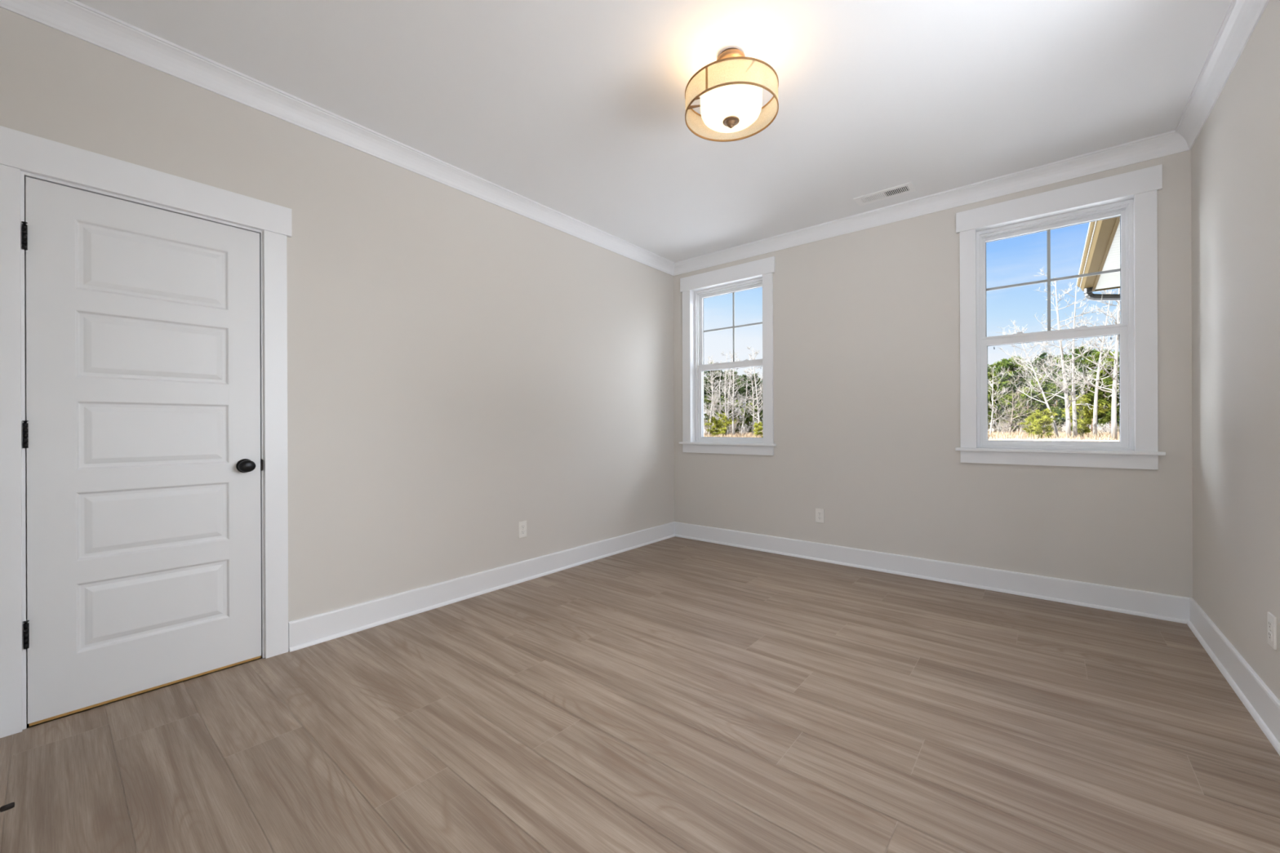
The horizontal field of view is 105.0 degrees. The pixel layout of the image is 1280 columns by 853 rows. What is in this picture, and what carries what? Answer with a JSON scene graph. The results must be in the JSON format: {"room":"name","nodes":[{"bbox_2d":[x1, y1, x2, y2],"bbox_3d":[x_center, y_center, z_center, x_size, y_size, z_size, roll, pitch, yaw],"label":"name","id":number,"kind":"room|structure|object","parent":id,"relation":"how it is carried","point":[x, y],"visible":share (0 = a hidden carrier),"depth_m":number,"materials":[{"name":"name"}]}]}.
{"room":"empty bedroom","nodes":[
{"label":"empty bedroom","id":0,"kind":"room"},
{"bbox_2d":[0,7,674,728],"bbox_3d":[-1.023,-0.182,3.432,0.120,2.893,4.546,0,0,40],"label":"wall","id":1,"kind":"structure","parent":0,"point":[464,369],"depth_m":2.93,"materials":[{"name":"white paint"}]},
{"bbox_2d":[0,125,292,737],"bbox_3d":[-2.070,0.018,2.119,0.174,2.200,0.940,0,0,40],"label":"door","id":2,"kind":"structure","parent":1,"relation":"in","point":[144,467],"depth_m":2.03,"materials":[{"name":"white paint"}]},
{"bbox_2d":[0,0,675,275],"bbox_3d":[-0.981,-1.577,3.341,0.069,0.105,4.226,0,0,40],"label":"crown molding","id":3,"kind":"structure","parent":1,"relation":"attached to","point":[76,19],"depth_m":2.41,"materials":[{"name":"white paint"}]},
{"bbox_2d":[288,521,675,652],"bbox_3d":[-0.692,1.041,3.711,0.027,0.143,3.299,0,0,40],"label":"baseboard","id":4,"kind":"structure","parent":1,"relation":"attached to","point":[306,632],"depth_m":3.09,"materials":[{"name":"white paint"}]},
{"bbox_2d":[518,520,526,537],"bbox_3d":[-0.845,0.742,3.542,0.009,0.115,0.070,0,0,40],"label":"wall outlet","id":5,"kind":"object","parent":1,"relation":"attached to","point":[522,525],"visible":1,"depth_m":3.54,"materials":[{"name":"white plastic"}]},
{"bbox_2d":[0,536,1279,852],"bbox_3d":[-0.178,1.211,1.583,3.650,0.200,6.026,0,0,40],"label":"floor","id":6,"kind":"structure","parent":0,"point":[673,695],"depth_m":1.76,"materials":[{"name":"brown wood"}]},
{"bbox_2d":[75,0,1231,262],"bbox_3d":[-0.122,-1.758,1.657,4.140,0.250,6.326,0,0,40],"label":"ceiling","id":7,"kind":"structure","parent":0,"point":[575,108],"depth_m":2.33,"materials":[{"name":"white paint"}]},
{"bbox_2d":[684,47,778,142],"bbox_3d":[0.401,-1.476,2.168,0.418,0.318,0.418,0,0,40],"label":"ceiling light","id":8,"kind":"object","parent":7,"relation":"attached to","point":[730,91],"visible":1,"depth_m":2.08,"materials":[{"name":"white glass"}]},
{"bbox_2d":[853,182,916,206],"bbox_3d":[1.727,-1.637,3.472,0.374,0.006,0.156,0,0,40],"label":"ceiling vent","id":9,"kind":"object","parent":7,"relation":"in","point":[907,188],"visible":1,"depth_m":3.46,"materials":[{"name":"white metal"}]},
{"bbox_2d":[673,150,1192,598],"bbox_3d":[1.803,-0.194,3.914,3.860,2.893,0.200,0,0,40],"label":"wall","id":10,"kind":"structure","parent":0,"point":[866,322],"depth_m":3.61,"materials":[{"name":"white paint"}]},
{"bbox_2d":[679,256,776,455],"bbox_3d":[0.847,-0.613,4.665,1.004,1.737,0.240,0,0,40],"label":"window","id":11,"kind":"structure","parent":10,"relation":"in","point":[758,273],"depth_m":4.71,"materials":[{"name":"white paint"}]},
{"bbox_2d":[815,508,824,523],"bbox_3d":[1.481,0.735,4.048,0.070,0.115,0.009,0,0,40],"label":"wall outlet","id":12,"kind":"object","parent":10,"relation":"attached to","point":[820,513],"visible":1,"depth_m":4.04,"materials":[{"name":"white plastic"}]},
{"bbox_2d":[673,129,1190,275],"bbox_3d":[1.681,-1.587,3.836,3.540,0.105,0.069,0,0,40],"label":"crown molding","id":13,"kind":"structure","parent":10,"relation":"attached to","point":[1169,143],"depth_m":3.38,"materials":[{"name":"white paint"}]},
{"bbox_2d":[674,521,1191,623],"bbox_3d":[1.705,1.032,3.853,3.540,0.143,0.027,0,0,40],"label":"baseboard","id":14,"kind":"structure","parent":10,"relation":"attached to","point":[1174,608],"depth_m":3.39,"materials":[{"name":"white paint"}]},
{"bbox_2d":[955,164,1165,470],"bbox_3d":[2.646,-0.620,3.177,1.004,1.737,0.240,0,0,40],"label":"window","id":15,"kind":"structure","parent":10,"relation":"in","point":[1131,196],"depth_m":3.06,"materials":[{"name":"white paint"}]},
{"bbox_2d":[1191,0,1279,700],"bbox_3d":[1.749,-0.193,1.009,0.160,2.893,4.346,0,0,40],"label":"wall","id":16,"kind":"structure","parent":0,"point":[1235,155],"depth_m":2.05,"materials":[{"name":"white paint"}]},
{"bbox_2d":[1175,0,1269,150],"bbox_3d":[1.694,-1.587,1.129,0.069,0.105,4.226,0,0,40],"label":"crown molding","id":17,"kind":"structure","parent":16,"relation":"attached to","point":[1242,17],"depth_m":2.15,"materials":[{"name":"white paint"}]},
{"bbox_2d":[1186,598,1279,755],"bbox_3d":[1.720,1.032,1.115,0.027,0.143,4.226,0,0,40],"label":"baseboard","id":18,"kind":"structure","parent":16,"relation":"attached to","point":[1263,705],"depth_m":2.02,"materials":[{"name":"white paint"}]},
{"bbox_2d":[1266,612,1276,649],"bbox_3d":[2.268,0.733,1.764,0.009,0.115,0.070,0,0,40],"label":"wall outlet","id":19,"kind":"object","parent":16,"relation":"attached to","point":[1271,619],"visible":1,"depth_m":1.75,"materials":[{"name":"white plastic"}]},
{"bbox_2d":[1268,620,1271,630],"bbox_3d":[2.265,0.714,1.766,0.003,0.027,0.033,0,0,40],"label":"receptacle","id":20,"kind":"object","parent":19,"relation":"attached to","point":[1269,621],"depth_m":1.77,"materials":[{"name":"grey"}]},
{"bbox_2d":[1268,631,1271,640],"bbox_3d":[2.265,0.752,1.766,0.003,0.027,0.033,0,0,40],"label":"receptacle","id":21,"kind":"object","parent":19,"relation":"attached to","point":[1269,632],"depth_m":1.77,"materials":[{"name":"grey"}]},
{"bbox_3d":[-1.023,-0.182,0.560,3.540,2.893,0.120,0,0,40],"label":"wall","id":22,"kind":"structure","parent":0,"visible":0},
{"bbox_2d":[0,802,14,812],"bbox_3d":[-1.760,1.047,1.327,0.022,0.022,0.088,0,0,40],"label":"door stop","id":23,"kind":"object","parent":22,"relation":"attached to","point":[10,806],"visible":1,"depth_m":1.35,"materials":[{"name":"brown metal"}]},
{"label":"outside","id":24,"kind":"structure","parent":0,"visible":0},
{"bbox_2d":[703,427,1119,441],"bbox_3d":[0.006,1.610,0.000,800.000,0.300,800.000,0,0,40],"label":"ground","id":25,"kind":"structure","parent":24,"point":[1089,439],"depth_m":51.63,"materials":[{"name":"beige plant"}]},
{"bbox_2d":[703,376,707,408],"bbox_3d":[11.267,-4.811,101.222,5.918,12.754,6.206,0,0,-12],"label":"pine tree","id":26,"kind":"object","parent":25,"relation":"on","point":[704,391],"visible":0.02,"depth_m":100.66,"materials":[{"name":"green plant"}]},
{"bbox_2d":[703,381,711,417],"bbox_3d":[16.054,-5.085,111.270,5.082,13.263,4.815,0,0,35],"label":"pine tree","id":27,"kind":"object","parent":25,"relation":"on","point":[704,396],"visible":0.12,"depth_m":110.96,"materials":[{"name":"green plant"}]},
{"bbox_2d":[703,417,711,435],"bbox_3d":[10.144,-0.130,76.598,3.749,3.441,4.027,0,0,-34],"label":"bush","id":28,"kind":"object","parent":25,"relation":"on","point":[704,418],"visible":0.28,"depth_m":76.56,"materials":[{"name":"plant"}]},
{"bbox_2d":[703,415,717,434],"bbox_3d":[11.101,-0.237,74.776,4.306,3.646,3.370,0,0,13],"label":"bush","id":29,"kind":"object","parent":25,"relation":"on","point":[714,415],"visible":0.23,"depth_m":75.17,"materials":[{"name":"plant"}]},
{"bbox_2d":[703,408,719,431],"bbox_3d":[12.453,-0.801,85.602,2.850,4.725,2.647,0,0,2],"label":"pine tree","id":30,"kind":"object","parent":25,"relation":"on","point":[705,415],"visible":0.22,"depth_m":85.39,"materials":[{"name":"green plant"}]},
{"bbox_2d":[703,416,724,436],"bbox_3d":[9.815,0.107,65.210,2.916,3.056,1.943,0,0,-2],"label":"pine tree","id":31,"kind":"object","parent":25,"relation":"on","point":[713,420],"visible":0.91,"depth_m":64.98,"materials":[{"name":"green plant"}]},
{"bbox_2d":[703,361,724,406],"bbox_3d":[13.907,-5.535,95.310,5.433,14.180,5.148,0,0,-8],"label":"pine tree","id":32,"kind":"object","parent":25,"relation":"on","point":[717,379],"visible":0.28,"depth_m":95.10,"materials":[{"name":"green plant"}]},
{"bbox_2d":[703,355,725,435],"bbox_3d":[9.643,-3.945,65.141,3.475,11.048,3.555,0,0,8],"label":"bare tree","id":33,"kind":"object","parent":25,"relation":"on","point":[708,374],"visible":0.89,"depth_m":65.03,"materials":[{"name":"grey plant"}]},
{"bbox_2d":[704,361,727,435],"bbox_3d":[11.486,-3.986,73.142,4.376,11.115,3.121,0,0,-4],"label":"bare tree","id":34,"kind":"object","parent":25,"relation":"on","point":[717,362],"visible":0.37,"depth_m":72.86,"materials":[{"name":"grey plant"}]},
{"bbox_2d":[704,369,728,403],"bbox_3d":[15.729,-5.802,100.684,5.633,14.701,5.337,0,0,-31],"label":"pine tree","id":35,"kind":"object","parent":25,"relation":"on","point":[722,371],"visible":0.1,"depth_m":99.81,"materials":[{"name":"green plant"}]},
{"bbox_2d":[703,355,731,426],"bbox_3d":[10.586,-4.448,71.343,5.079,12.043,4.238,0,0,40],"label":"bare tree","id":36,"kind":"object","parent":25,"relation":"on","point":[713,408],"visible":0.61,"depth_m":71.15,"materials":[{"name":"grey plant"}]},
{"bbox_2d":[706,395,729,431],"bbox_3d":[14.294,-2.020,88.265,4.006,7.149,4.313,0,0,-37],"label":"pine tree","id":37,"kind":"object","parent":25,"relation":"on","point":[717,402],"visible":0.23,"depth_m":88.17,"materials":[{"name":"green plant"}]},
{"bbox_2d":[710,352,739,435],"bbox_3d":[12.111,-4.506,68.778,4.904,12.145,3.314,0,0,-21],"label":"bare tree","id":38,"kind":"object","parent":25,"relation":"on","point":[725,379],"visible":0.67,"depth_m":68.78,"materials":[{"name":"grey plant"}]},
{"bbox_2d":[718,413,736,436],"bbox_3d":[11.707,-0.183,69.018,2.317,3.644,3.476,0,0,-35],"label":"pine tree","id":39,"kind":"object","parent":25,"relation":"on","point":[724,418],"visible":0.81,"depth_m":68.43,"materials":[{"name":"green plant"}]},
{"bbox_2d":[715,351,743,434],"bbox_3d":[12.789,-4.573,69.821,3.860,12.275,4.680,0,0,19],"label":"bare tree","id":40,"kind":"object","parent":25,"relation":"on","point":[728,392],"visible":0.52,"depth_m":69.74,"materials":[{"name":"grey plant"}]},
{"bbox_2d":[720,398,740,426],"bbox_3d":[16.201,-1.874,90.651,4.386,6.840,3.930,0,0,-12],"label":"pine tree","id":41,"kind":"object","parent":25,"relation":"on","point":[726,398],"visible":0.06,"depth_m":90.11,"materials":[{"name":"green plant"}]},
{"bbox_2d":[723,374,742,401],"bbox_3d":[18.224,-4.484,97.749,4.373,12.044,4.615,0,0,-20],"label":"pine tree","id":42,"kind":"object","parent":25,"relation":"on","point":[731,379],"visible":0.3,"depth_m":97.19,"materials":[{"name":"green plant"}]},
{"bbox_2d":[722,381,746,417],"bbox_3d":[19.572,-4.292,103.763,5.668,11.649,5.405,0,0,20],"label":"pine tree","id":43,"kind":"object","parent":25,"relation":"on","point":[742,390],"visible":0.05,"depth_m":103.50,"materials":[{"name":"green plant"}]},
{"bbox_2d":[717,351,752,435],"bbox_3d":[12.428,-4.351,66.908,3.879,11.837,4.960,0,0,-41],"label":"bare tree","id":44,"kind":"object","parent":25,"relation":"on","point":[732,407],"visible":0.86,"depth_m":66.76,"materials":[{"name":"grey plant"}]},
{"bbox_2d":[726,369,743,423],"bbox_3d":[21.131,-5.766,110.868,5.295,14.584,5.588,0,0,-11],"label":"pine tree","id":45,"kind":"object","parent":25,"relation":"on","point":[735,372],"visible":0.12,"depth_m":110.42,"materials":[{"name":"green plant"}]},
{"bbox_2d":[729,417,742,433],"bbox_3d":[15.161,-0.127,79.337,3.084,3.400,3.233,0,0,-8],"label":"bush","id":46,"kind":"object","parent":25,"relation":"on","point":[736,418],"visible":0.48,"depth_m":79.39,"materials":[{"name":"plant"}]},
{"bbox_2d":[728,400,746,434],"bbox_3d":[17.837,-1.703,90.576,3.726,6.485,4.158,0,0,43],"label":"pine tree","id":47,"kind":"object","parent":25,"relation":"on","point":[740,424],"visible":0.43,"depth_m":89.98,"materials":[{"name":"green plant"}]},
{"bbox_2d":[730,372,755,436],"bbox_3d":[14.977,-3.383,72.287,3.604,9.880,4.199,0,0,34],"label":"bare tree","id":48,"kind":"object","parent":25,"relation":"on","point":[744,412],"visible":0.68,"depth_m":72.28,"materials":[{"name":"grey plant"}]},
{"bbox_2d":[736,422,751,433],"bbox_3d":[18.027,0.381,84.061,3.726,2.349,2.383,0,0,-12],"label":"bush","id":49,"kind":"object","parent":25,"relation":"on","point":[744,429],"visible":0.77,"depth_m":83.85,"materials":[{"name":"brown plant"}]},
{"bbox_2d":[737,373,755,422],"bbox_3d":[22.787,-4.902,105.545,4.921,12.844,4.663,0,0,42],"label":"pine tree","id":50,"kind":"object","parent":25,"relation":"on","point":[743,375],"visible":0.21,"depth_m":104.98,"materials":[{"name":"green plant"}]},
{"bbox_2d":[742,403,757,433],"bbox_3d":[20.454,-1.460,91.399,3.435,5.979,3.834,0,0,29],"label":"pine tree","id":51,"kind":"object","parent":25,"relation":"on","point":[748,419],"visible":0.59,"depth_m":91.25,"materials":[{"name":"green plant"}]},
{"bbox_2d":[737,354,762,432],"bbox_3d":[16.288,-4.450,69.812,4.718,12.000,3.984,0,0,43],"label":"bare tree","id":52,"kind":"object","parent":25,"relation":"on","point":[750,355],"visible":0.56,"depth_m":70.14,"materials":[{"name":"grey plant"}]},
{"bbox_2d":[739,346,762,431],"bbox_3d":[14.872,-4.490,64.306,3.977,12.089,4.160,0,0,12],"label":"bare tree","id":53,"kind":"object","parent":25,"relation":"on","point":[757,353],"visible":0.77,"depth_m":64.19,"materials":[{"name":"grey plant"}]},
{"bbox_2d":[740,373,762,425],"bbox_3d":[23.603,-4.821,102.169,6.168,12.676,5.882,0,0,4],"label":"pine tree","id":54,"kind":"object","parent":25,"relation":"on","point":[748,388],"visible":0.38,"depth_m":101.63,"materials":[{"name":"green plant"}]},
{"bbox_2d":[746,377,763,423],"bbox_3d":[27.047,-4.980,112.860,6.016,12.966,6.309,0,0,2],"label":"pine tree","id":55,"kind":"object","parent":25,"relation":"on","point":[760,377],"visible":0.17,"depth_m":112.68,"materials":[{"name":"green plant"}]},
{"bbox_2d":[752,421,763,437],"bbox_3d":[14.088,0.484,58.366,1.420,2.233,2.131,0,0,22],"label":"pine tree","id":56,"kind":"object","parent":25,"relation":"on","point":[760,428],"visible":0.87,"depth_m":58.16,"materials":[{"name":"green plant"}]},
{"bbox_2d":[703,364,1108,431],"bbox_3d":[70.478,-7.991,78.529,203.920,18.641,124.338,0,0,40],"label":"woods","id":57,"kind":"object","parent":25,"relation":"on","point":[992,364],"visible":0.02,"depth_m":121.63,"materials":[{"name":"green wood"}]},
{"bbox_2d":[987,368,999,431],"bbox_3d":[83.485,-6.368,115.147,7.126,15.292,6.701,0,0,-20],"label":"pine tree","id":58,"kind":"object","parent":25,"relation":"on","point":[990,379],"visible":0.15,"depth_m":114.54,"materials":[{"name":"green plant"}]},
{"bbox_2d":[987,376,999,402],"bbox_3d":[72.292,-5.056,104.717,6.742,12.760,7.403,0,0,-10],"label":"pine tree","id":59,"kind":"object","parent":25,"relation":"on","point":[994,385],"visible":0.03,"depth_m":102.80,"materials":[{"name":"green plant"}]},
{"bbox_2d":[987,386,1003,428],"bbox_3d":[67.731,-3.411,96.811,6.096,9.507,5.461,0,0,-5],"label":"pine tree","id":60,"kind":"object","parent":25,"relation":"on","point":[989,413],"visible":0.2,"depth_m":95.28,"materials":[{"name":"green plant"}]},
{"bbox_2d":[987,399,1013,432],"bbox_3d":[70.230,-2.042,96.152,4.326,6.747,3.876,0,0,9],"label":"pine tree","id":61,"kind":"object","parent":25,"relation":"on","point":[1001,401],"visible":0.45,"depth_m":95.42,"materials":[{"name":"green plant"}]},
{"bbox_2d":[992,421,1009,433],"bbox_3d":[62.773,-0.134,85.511,3.257,3.032,3.460,0,0,40],"label":"bush","id":62,"kind":"object","parent":25,"relation":"on","point":[1000,428],"visible":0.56,"depth_m":85.64,"materials":[{"name":"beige plant"}]},
{"bbox_2d":[987,365,1018,435],"bbox_3d":[48.960,-3.711,68.214,5.528,10.275,6.974,0,0,40],"label":"bare tree","id":63,"kind":"object","parent":25,"relation":"on","point":[992,371],"visible":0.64,"depth_m":68.09,"materials":[{"name":"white plant"}]},
{"bbox_2d":[996,395,1016,431],"bbox_3d":[73.545,-2.580,98.985,4.479,7.797,5.000,0,0,-38],"label":"pine tree","id":64,"kind":"object","parent":25,"relation":"on","point":[1005,397],"visible":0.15,"depth_m":98.64,"materials":[{"name":"green plant"}]},
{"bbox_2d":[987,358,1026,399],"bbox_3d":[79.584,-6.889,107.031,7.171,16.365,7.626,0,0,-38],"label":"pine tree","id":65,"kind":"object","parent":25,"relation":"on","point":[1017,366],"visible":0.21,"depth_m":107.13,"materials":[{"name":"green plant"}]},
{"bbox_2d":[993,414,1022,433],"bbox_3d":[61.170,-0.341,81.498,5.011,3.459,4.501,0,0,40],"label":"bush","id":66,"kind":"object","parent":25,"relation":"on","point":[1007,423],"visible":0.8,"depth_m":81.52,"materials":[{"name":"beige plant"}]},
{"bbox_2d":[992,358,1030,401],"bbox_3d":[79.222,-6.683,104.734,7.436,15.956,6.992,0,0,-33],"label":"pine tree","id":67,"kind":"object","parent":25,"relation":"on","point":[1006,362],"visible":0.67,"depth_m":104.21,"materials":[{"name":"green plant"}]},
{"bbox_2d":[989,372,1038,433],"bbox_3d":[51.913,-3.041,68.252,5.946,8.909,6.628,0,0,40],"label":"bare tree","id":68,"kind":"object","parent":25,"relation":"on","point":[1016,392],"visible":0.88,"depth_m":68.18,"materials":[{"name":"grey plant"}]},
{"bbox_2d":[1002,392,1026,432],"bbox_3d":[73.331,-2.631,96.265,4.539,7.902,5.067,0,0,-38],"label":"pine tree","id":69,"kind":"object","parent":25,"relation":"on","point":[1010,398],"visible":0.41,"depth_m":95.84,"materials":[{"name":"green plant"}]},
{"bbox_2d":[1013,417,1031,434],"bbox_3d":[63.813,-0.374,81.133,3.751,3.507,3.676,0,0,40],"label":"bush","id":70,"kind":"object","parent":25,"relation":"on","point":[1020,427],"visible":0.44,"depth_m":81.62,"materials":[{"name":"plant"}]},
{"bbox_2d":[1004,355,1044,431],"bbox_3d":[87.177,-7.642,112.707,8.301,17.812,7.805,0,0,0],"label":"pine tree","id":71,"kind":"object","parent":25,"relation":"on","point":[1012,358],"visible":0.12,"depth_m":112.38,"materials":[{"name":"green plant"}]},
{"bbox_2d":[1008,387,1048,428],"bbox_3d":[73.772,-3.104,93.280,5.671,8.844,5.081,0,0,6],"label":"pine tree","id":72,"kind":"object","parent":25,"relation":"on","point":[1041,398],"visible":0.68,"depth_m":92.96,"materials":[{"name":"green plant"}]},
{"bbox_2d":[1010,367,1049,424],"bbox_3d":[84.322,-5.899,107.298,7.582,14.350,8.326,0,0,1],"label":"pine tree","id":73,"kind":"object","parent":25,"relation":"on","point":[1031,371],"visible":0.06,"depth_m":106.89,"materials":[{"name":"green plant"}]},
{"bbox_2d":[1017,415,1045,437],"bbox_3d":[48.592,0.009,60.951,2.803,2.938,1.869,0,0,32],"label":"pine tree","id":74,"kind":"object","parent":25,"relation":"on","point":[1030,419],"visible":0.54,"depth_m":61.09,"materials":[{"name":"green plant"}]},
{"bbox_2d":[995,319,1079,438],"bbox_3d":[46.726,-5.707,57.908,6.691,14.307,9.082,0,0,2],"label":"bare tree","id":75,"kind":"object","parent":25,"relation":"on","point":[1013,357],"visible":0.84,"depth_m":57.66,"materials":[{"name":"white plant"}]},
{"bbox_2d":[1018,373,1057,419],"bbox_3d":[76.957,-4.457,95.058,6.686,11.524,6.089,0,0,9],"label":"pine tree","id":76,"kind":"object","parent":25,"relation":"on","point":[1033,384],"visible":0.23,"depth_m":94.38,"materials":[{"name":"green plant"}]},
{"bbox_2d":[1021,378,1057,410],"bbox_3d":[81.590,-4.526,100.424,6.745,11.624,6.142,0,0,17],"label":"pine tree","id":77,"kind":"object","parent":25,"relation":"on","point":[1046,381],"visible":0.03,"depth_m":99.98,"materials":[{"name":"green plant"}]},
{"bbox_2d":[1026,351,1055,405],"bbox_3d":[88.465,-7.628,108.497,6.810,17.774,6.453,0,0,-17],"label":"pine tree","id":78,"kind":"object","parent":25,"relation":"on","point":[1042,356],"visible":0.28,"depth_m":107.71,"materials":[{"name":"green plant"}]},
{"bbox_2d":[1031,408,1057,438],"bbox_3d":[45.763,-0.318,55.681,3.476,3.644,2.317,0,0,-33],"label":"pine tree","id":79,"kind":"object","parent":25,"relation":"on","point":[1043,418],"visible":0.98,"depth_m":55.46,"materials":[{"name":"green plant"}]},
{"bbox_2d":[1041,354,1066,424],"bbox_3d":[88.268,-7.135,103.496,6.096,16.790,6.433,0,0,14],"label":"pine tree","id":80,"kind":"object","parent":25,"relation":"on","point":[1053,374],"visible":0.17,"depth_m":104.09,"materials":[{"name":"green plant"}]},
{"bbox_2d":[1035,382,1078,431],"bbox_3d":[77.591,-3.485,91.781,6.140,9.576,5.501,0,0,-4],"label":"pine tree","id":81,"kind":"object","parent":25,"relation":"on","point":[1053,408],"visible":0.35,"depth_m":91.65,"materials":[{"name":"green plant"}]},
{"bbox_2d":[1048,420,1066,435],"bbox_3d":[65.451,-0.199,77.044,3.603,3.146,3.910,0,0,40],"label":"bush","id":82,"kind":"object","parent":25,"relation":"on","point":[1051,424],"visible":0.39,"depth_m":76.66,"materials":[{"name":"plant"}]},
{"bbox_2d":[1024,266,1093,437],"bbox_3d":[49.749,-8.787,58.746,6.818,20.410,9.509,0,0,40],"label":"bare tree","id":83,"kind":"object","parent":25,"relation":"on","point":[1066,398],"visible":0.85,"depth_m":57.27,"materials":[{"name":"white plant"}]},
{"bbox_2d":[1051,355,1090,385],"bbox_3d":[84.857,-6.497,96.430,5.642,15.540,5.955,0,0,-35],"label":"pine tree","id":84,"kind":"object","parent":25,"relation":"on","point":[1077,360],"visible":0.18,"depth_m":96.16,"materials":[{"name":"green plant"}]},
{"bbox_2d":[1048,367,1094,431],"bbox_3d":[78.112,-4.738,88.681,6.381,12.076,7.007,0,0,-35],"label":"pine tree","id":85,"kind":"object","parent":25,"relation":"on","point":[1062,402],"visible":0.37,"depth_m":88.66,"materials":[{"name":"green plant"}]},
{"bbox_2d":[1057,384,1091,431],"bbox_3d":[79.915,-3.352,90.908,5.337,9.291,5.957,0,0,43],"label":"pine tree","id":86,"kind":"object","parent":25,"relation":"on","point":[1069,384],"visible":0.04,"depth_m":90.43,"materials":[{"name":"green plant"}]},
{"bbox_2d":[1048,286,1106,437],"bbox_3d":[53.383,-7.850,59.927,5.458,18.506,5.875,0,0,40],"label":"bare tree","id":87,"kind":"object","parent":25,"relation":"on","point":[1073,403],"visible":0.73,"depth_m":59.77,"materials":[{"name":"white plant"}]},
{"bbox_2d":[1054,345,1104,393],"bbox_3d":[90.183,-7.601,100.057,7.758,17.705,8.251,0,0,-20],"label":"pine tree","id":88,"kind":"object","parent":25,"relation":"on","point":[1076,350],"visible":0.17,"depth_m":99.08,"materials":[{"name":"green plant"}]},
{"bbox_2d":[1061,392,1111,436],"bbox_3d":[56.315,-1.430,62.205,4.197,5.877,5.526,0,0,-35],"label":"pine tree","id":89,"kind":"object","parent":25,"relation":"on","point":[1082,428],"visible":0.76,"depth_m":61.74,"materials":[{"name":"green plant"}]},
{"bbox_2d":[1058,288,1119,439],"bbox_3d":[50.945,-8.326,52.680,6.682,19.478,6.694,0,0,-16],"label":"bare tree","id":90,"kind":"object","parent":25,"relation":"on","point":[1113,410],"visible":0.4,"depth_m":53.10,"materials":[{"name":"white plant"}]},
{"bbox_2d":[1075,368,1103,426],"bbox_3d":[80.567,-4.499,88.611,6.719,11.580,6.119,0,0,-30],"label":"pine tree","id":91,"kind":"object","parent":25,"relation":"on","point":[1088,397],"visible":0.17,"depth_m":87.76,"materials":[{"name":"green plant"}]},
{"bbox_2d":[1061,290,1119,436],"bbox_3d":[53.530,-7.298,57.680,6.253,17.392,7.134,0,0,40],"label":"bare tree","id":92,"kind":"object","parent":25,"relation":"on","point":[1095,399],"visible":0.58,"depth_m":57.02,"materials":[{"name":"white plant"}]},
{"bbox_2d":[1071,351,1114,432],"bbox_3d":[88.639,-6.749,96.648,7.017,16.015,7.463,0,0,30],"label":"pine tree","id":93,"kind":"object","parent":25,"relation":"on","point":[1097,355],"visible":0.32,"depth_m":95.68,"materials":[{"name":"green plant"}]},
{"bbox_2d":[1088,395,1109,424],"bbox_3d":[100.879,-5.645,109.274,7.244,13.710,7.954,0,0,-26],"label":"pine tree","id":94,"kind":"object","parent":25,"relation":"on","point":[1100,416],"visible":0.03,"depth_m":108.02,"materials":[{"name":"green plant"}]},
{"bbox_2d":[1090,423,1110,433],"bbox_3d":[72.579,0.347,77.274,2.735,1.994,2.477,0,0,40],"label":"bush","id":95,"kind":"object","parent":25,"relation":"on","point":[1098,431],"visible":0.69,"depth_m":77.11,"materials":[{"name":"plant"}]},
{"bbox_2d":[1088,377,1119,432],"bbox_3d":[82.383,-3.798,87.055,5.896,10.162,5.370,0,0,-18],"label":"pine tree","id":96,"kind":"object","parent":25,"relation":"on","point":[1108,381],"visible":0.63,"depth_m":86.63,"materials":[{"name":"green plant"}]},
{"bbox_2d":[1097,422,1111,434],"bbox_3d":[72.218,0.350,76.198,3.176,1.993,2.741,0,0,40],"label":"bush","id":97,"kind":"object","parent":25,"relation":"on","point":[1108,430],"visible":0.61,"depth_m":76.15,"materials":[{"name":"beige plant"}]},
{"bbox_2d":[1095,349,1119,426],"bbox_3d":[93.136,-7.168,96.881,7.836,16.816,7.369,0,0,1],"label":"pine tree","id":98,"kind":"object","parent":25,"relation":"on","point":[1105,349],"visible":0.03,"depth_m":97.09,"materials":[{"name":"green plant"}]},
{"bbox_2d":[1099,351,1119,401],"bbox_3d":[90.273,-6.595,92.556,7.620,15.693,6.205,0,0,-32],"label":"pine tree","id":99,"kind":"object","parent":25,"relation":"on","point":[1111,354],"visible":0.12,"depth_m":92.69,"materials":[{"name":"green plant"}]},
{"bbox_2d":[1102,396,1119,431],"bbox_3d":[84.207,-2.139,86.692,4.380,6.831,3.924,0,0,14],"label":"pine tree","id":100,"kind":"object","parent":25,"relation":"on","point":[1117,399],"visible":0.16,"depth_m":86.40,"materials":[{"name":"green plant"}]},
{"bbox_2d":[1105,382,1119,426],"bbox_3d":[84.626,-3.237,85.353,5.185,9.025,5.787,0,0,-34],"label":"pine tree","id":101,"kind":"object","parent":25,"relation":"on","point":[1109,393],"visible":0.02,"depth_m":85.83,"materials":[{"name":"green plant"}]},
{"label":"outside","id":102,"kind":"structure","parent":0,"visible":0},
{"label":"path","id":103,"kind":"object","parent":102,"visible":0},
{"bbox_2d":[1092,216,1119,291],"bbox_3d":[6.420,-1.341,3.186,4.960,5.850,4.900,0,0,40],"label":"house wing","id":104,"kind":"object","parent":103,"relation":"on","point":[1111,258],"visible":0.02,"depth_m":5.48,"materials":[{"name":"grey"}]},
{"bbox_2d":[1076,217,1119,301],"bbox_3d":[4.710,-0.276,4.671,0.662,3.335,4.604,0,0,40],"label":"rain gutter","id":105,"kind":"object","parent":104,"relation":"attached to","point":[1099,233],"visible":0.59,"depth_m":5.28,"materials":[{"name":"brown metal"}]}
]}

